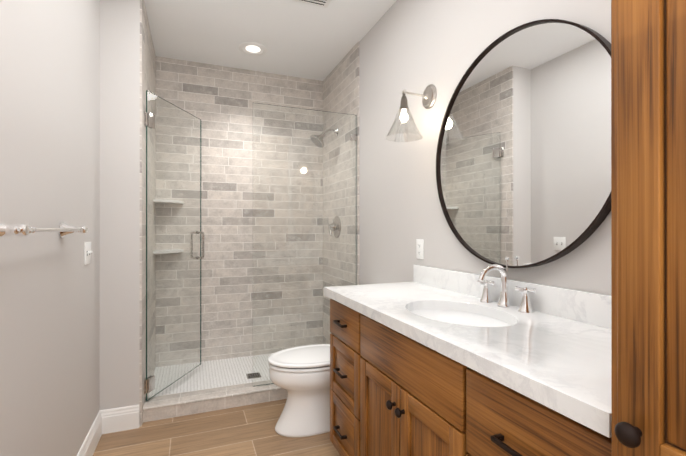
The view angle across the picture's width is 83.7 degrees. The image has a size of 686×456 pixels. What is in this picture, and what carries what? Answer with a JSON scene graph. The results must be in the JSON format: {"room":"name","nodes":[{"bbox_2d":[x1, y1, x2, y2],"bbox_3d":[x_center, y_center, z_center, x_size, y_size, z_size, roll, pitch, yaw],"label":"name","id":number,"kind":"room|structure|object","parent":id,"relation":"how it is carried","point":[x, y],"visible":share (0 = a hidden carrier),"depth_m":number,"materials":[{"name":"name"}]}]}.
{"room":"bathroom","nodes":[
{"label":"bathroom","id":0,"kind":"room"},
{"bbox_2d":[0,0,99,455],"bbox_3d":[-0.795,-0.127,0.435,0.120,2.745,4.021,0,0,-22],"label":"wall","id":1,"kind":"structure","parent":0,"point":[49,178],"depth_m":1.50,"materials":[{"name":"grey paint"}]},
{"bbox_2d":[0,221,88,237],"bbox_3d":[-1.045,0.006,1.359,0.094,0.072,0.758,0,0,-22],"label":"towel rail","id":2,"kind":"object","parent":1,"relation":"attached to","point":[64,229],"visible":1,"depth_m":1.14,"materials":[{"name":"silver metal"}]},
{"bbox_2d":[84,242,91,264],"bbox_3d":[-1.356,0.134,2.046,0.020,0.116,0.116,0,0,-22],"label":"light switch","id":3,"kind":"object","parent":1,"relation":"attached to","point":[87,252],"visible":0.98,"depth_m":2.03,"materials":[{"name":"white plastic"}]},
{"bbox_2d":[77,410,104,455],"bbox_3d":[-0.732,1.175,0.458,0.016,0.140,4.021,0,0,-22],"label":"baseboard","id":4,"kind":"structure","parent":1,"relation":"attached to","point":[90,443],"depth_m":2.14,"materials":[{"name":"white paint"}]},
{"bbox_2d":[100,0,155,426],"bbox_3d":[-1.632,-0.124,2.863,0.348,2.745,1.112,0,0,-22],"label":"wall","id":5,"kind":"structure","parent":0,"point":[119,203],"depth_m":2.38,"materials":[{"name":"grey paint"}]},
{"bbox_2d":[144,90,203,400],"bbox_3d":[-1.241,0.117,2.877,0.391,2.063,0.639,0,0,-22],"label":"shower door","id":6,"kind":"structure","parent":5,"relation":"attached to","point":[149,381],"depth_m":2.81,"materials":[{"name":"clear glass"}]},
{"bbox_2d":[93,399,339,455],"bbox_3d":[-0.101,1.276,1.252,2.013,0.060,5.233,0,0,-22],"label":"floor","id":7,"kind":"structure","parent":0,"point":[247,430],"depth_m":2.27,"materials":[{"name":"brown wood"}]},
{"bbox_2d":[148,353,272,396],"bbox_3d":[-0.776,1.230,3.255,1.533,0.038,0.771,0,0,-22],"label":"shower floor","id":8,"kind":"structure","parent":7,"relation":"on","point":[218,373],"depth_m":3.16,"materials":[{"name":"tile"}]},
{"bbox_2d":[246,372,260,378],"bbox_3d":[-0.732,1.209,3.139,0.110,0.004,0.110,0,0,-22],"label":"shower drain","id":9,"kind":"object","parent":8,"relation":"in","point":[251,375],"visible":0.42,"depth_m":3.13,"materials":[{"name":"silver metal"}]},
{"bbox_2d":[143,380,287,421],"bbox_3d":[-0.603,1.204,2.817,1.533,0.088,0.178,0,0,-22],"label":"sill","id":10,"kind":"structure","parent":7,"relation":"on","point":[186,403],"depth_m":2.64,"materials":[{"name":"tile"}]},
{"bbox_2d":[253,103,356,386],"bbox_3d":[-0.275,0.121,2.948,0.826,2.071,0.024,0,0,-22],"label":"shower panel","id":11,"kind":"object","parent":10,"relation":"on","point":[353,137],"visible":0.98,"depth_m":2.92,"materials":[{"name":"clear glass"}]},
{"bbox_2d":[268,344,330,436],"bbox_3d":[-0.076,0.845,2.481,0.817,0.806,0.470,0,0,-22],"label":"toilet","id":12,"kind":"object","parent":7,"relation":"on","point":[300,375],"visible":0.46,"depth_m":2.31,"materials":[{"name":"white ceramic"}]},
{"bbox_2d":[324,292,611,455],"bbox_3d":[0.447,0.804,1.463,0.592,0.884,1.508,0,0,-22],"label":"bathroom vanity","id":13,"kind":"object","parent":7,"relation":"on","point":[431,361],"depth_m":1.22,"materials":[{"name":"brown wood"}]},
{"bbox_2d":[324,280,611,431],"bbox_3d":[0.447,0.340,1.475,0.584,0.042,1.527,0,0,-22],"label":"countertop","id":14,"kind":"structure","parent":13,"relation":"on","point":[560,360],"depth_m":1.07,"materials":[{"name":"white stone"}]},
{"bbox_2d":[408,304,523,331],"bbox_3d":[0.439,0.427,1.475,0.411,0.156,0.550,0,0,-22],"label":"sink","id":15,"kind":"object","parent":14,"relation":"in","point":[460,316],"depth_m":1.65,"materials":[{"name":"white ceramic"}]},
{"bbox_2d":[476,264,539,311],"bbox_3d":[0.615,0.233,1.551,0.170,0.173,0.276,0,0,-22],"label":"faucet","id":16,"kind":"object","parent":14,"relation":"on","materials":[{"name":"silver metal"}]},
{"bbox_2d":[611,0,685,455],"bbox_3d":[0.843,-0.005,0.402,0.638,2.500,0.755,0,0,-22],"label":"tall cabinet","id":17,"kind":"object","parent":7,"relation":"on","point":[648,220],"visible":1,"depth_m":0.58,"materials":[{"name":"brown wood"}]},
{"bbox_2d":[155,56,322,366],"bbox_3d":[-0.940,-0.123,3.670,1.557,2.745,0.120,0,0,-22],"label":"wall","id":18,"kind":"structure","parent":0,"point":[219,101],"depth_m":3.59,"materials":[{"name":"tile"}]},
{"bbox_2d":[144,0,396,80],"bbox_3d":[-0.101,-1.539,1.255,2.013,0.080,5.233,0,0,-22],"label":"ceiling","id":19,"kind":"structure","parent":0,"point":[303,40],"depth_m":2.92,"materials":[{"name":"white paint"}]},
{"bbox_2d":[239,42,266,55],"bbox_3d":[-0.751,-1.491,3.198,0.232,0.010,0.232,0,0,-22],"label":"recessed light","id":20,"kind":"object","parent":19,"relation":"in","point":[256,49],"visible":1,"depth_m":3.19,"materials":[{"name":"white paint"}]},
{"bbox_2d":[293,0,330,7],"bbox_3d":[-0.211,-1.490,2.387,0.340,0.013,0.300,0,0,-22],"label":"air vent","id":21,"kind":"object","parent":19,"relation":"attached to","point":[323,3],"visible":1,"depth_m":2.52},
{"bbox_2d":[323,0,610,343],"bbox_3d":[0.756,-0.126,1.646,0.132,2.745,5.133,0,0,-22],"label":"wall","id":22,"kind":"structure","parent":0,"point":[418,46],"depth_m":2.39,"materials":[{"name":"grey paint"}]},
{"bbox_2d":[310,127,338,147],"bbox_3d":[-0.171,-0.824,3.467,0.252,0.195,0.148,0,0,-22],"label":"shower head","id":23,"kind":"object","parent":22,"relation":"attached to","point":[320,140],"depth_m":3.44},
{"bbox_2d":[328,216,340,237],"bbox_3d":[-0.097,-0.011,3.495,0.092,0.200,0.200,0,0,-22],"label":"shower valve","id":24,"kind":"object","parent":22,"relation":"attached to","point":[335,225],"depth_m":3.47,"materials":[{"name":"silver metal"}]},
{"bbox_2d":[385,84,436,141],"bbox_3d":[0.365,-0.652,2.117,0.270,0.314,0.206,0,0,-22],"label":"sconce","id":25,"kind":"object","parent":22,"relation":"attached to","point":[429,96],"visible":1,"depth_m":2.11,"materials":[{"name":"clear glass"}]},
{"bbox_2d":[416,239,423,258],"bbox_3d":[0.452,0.124,2.254,0.008,0.116,0.070,0,0,-22],"label":"electrical outlet","id":26,"kind":"object","parent":22,"relation":"attached to","point":[419,248],"visible":1,"depth_m":2.25,"materials":[{"name":"white plastic"}]},
{"bbox_2d":[413,264,610,327],"bbox_3d":[0.709,0.268,1.579,0.020,0.103,1.527,0,0,-22],"label":"backsplash","id":27,"kind":"structure","parent":22,"relation":"attached to","point":[593,308],"depth_m":1.41,"materials":[{"name":"white stone"}]},
{"bbox_2d":[436,19,610,267],"bbox_3d":[0.693,-0.323,1.603,0.036,0.978,0.978,0,0,-22],"label":"mirror","id":28,"kind":"object","parent":22,"relation":"attached to","point":[523,166],"visible":0.96,"depth_m":1.49,"materials":[{"name":"black metal"}]}
]}

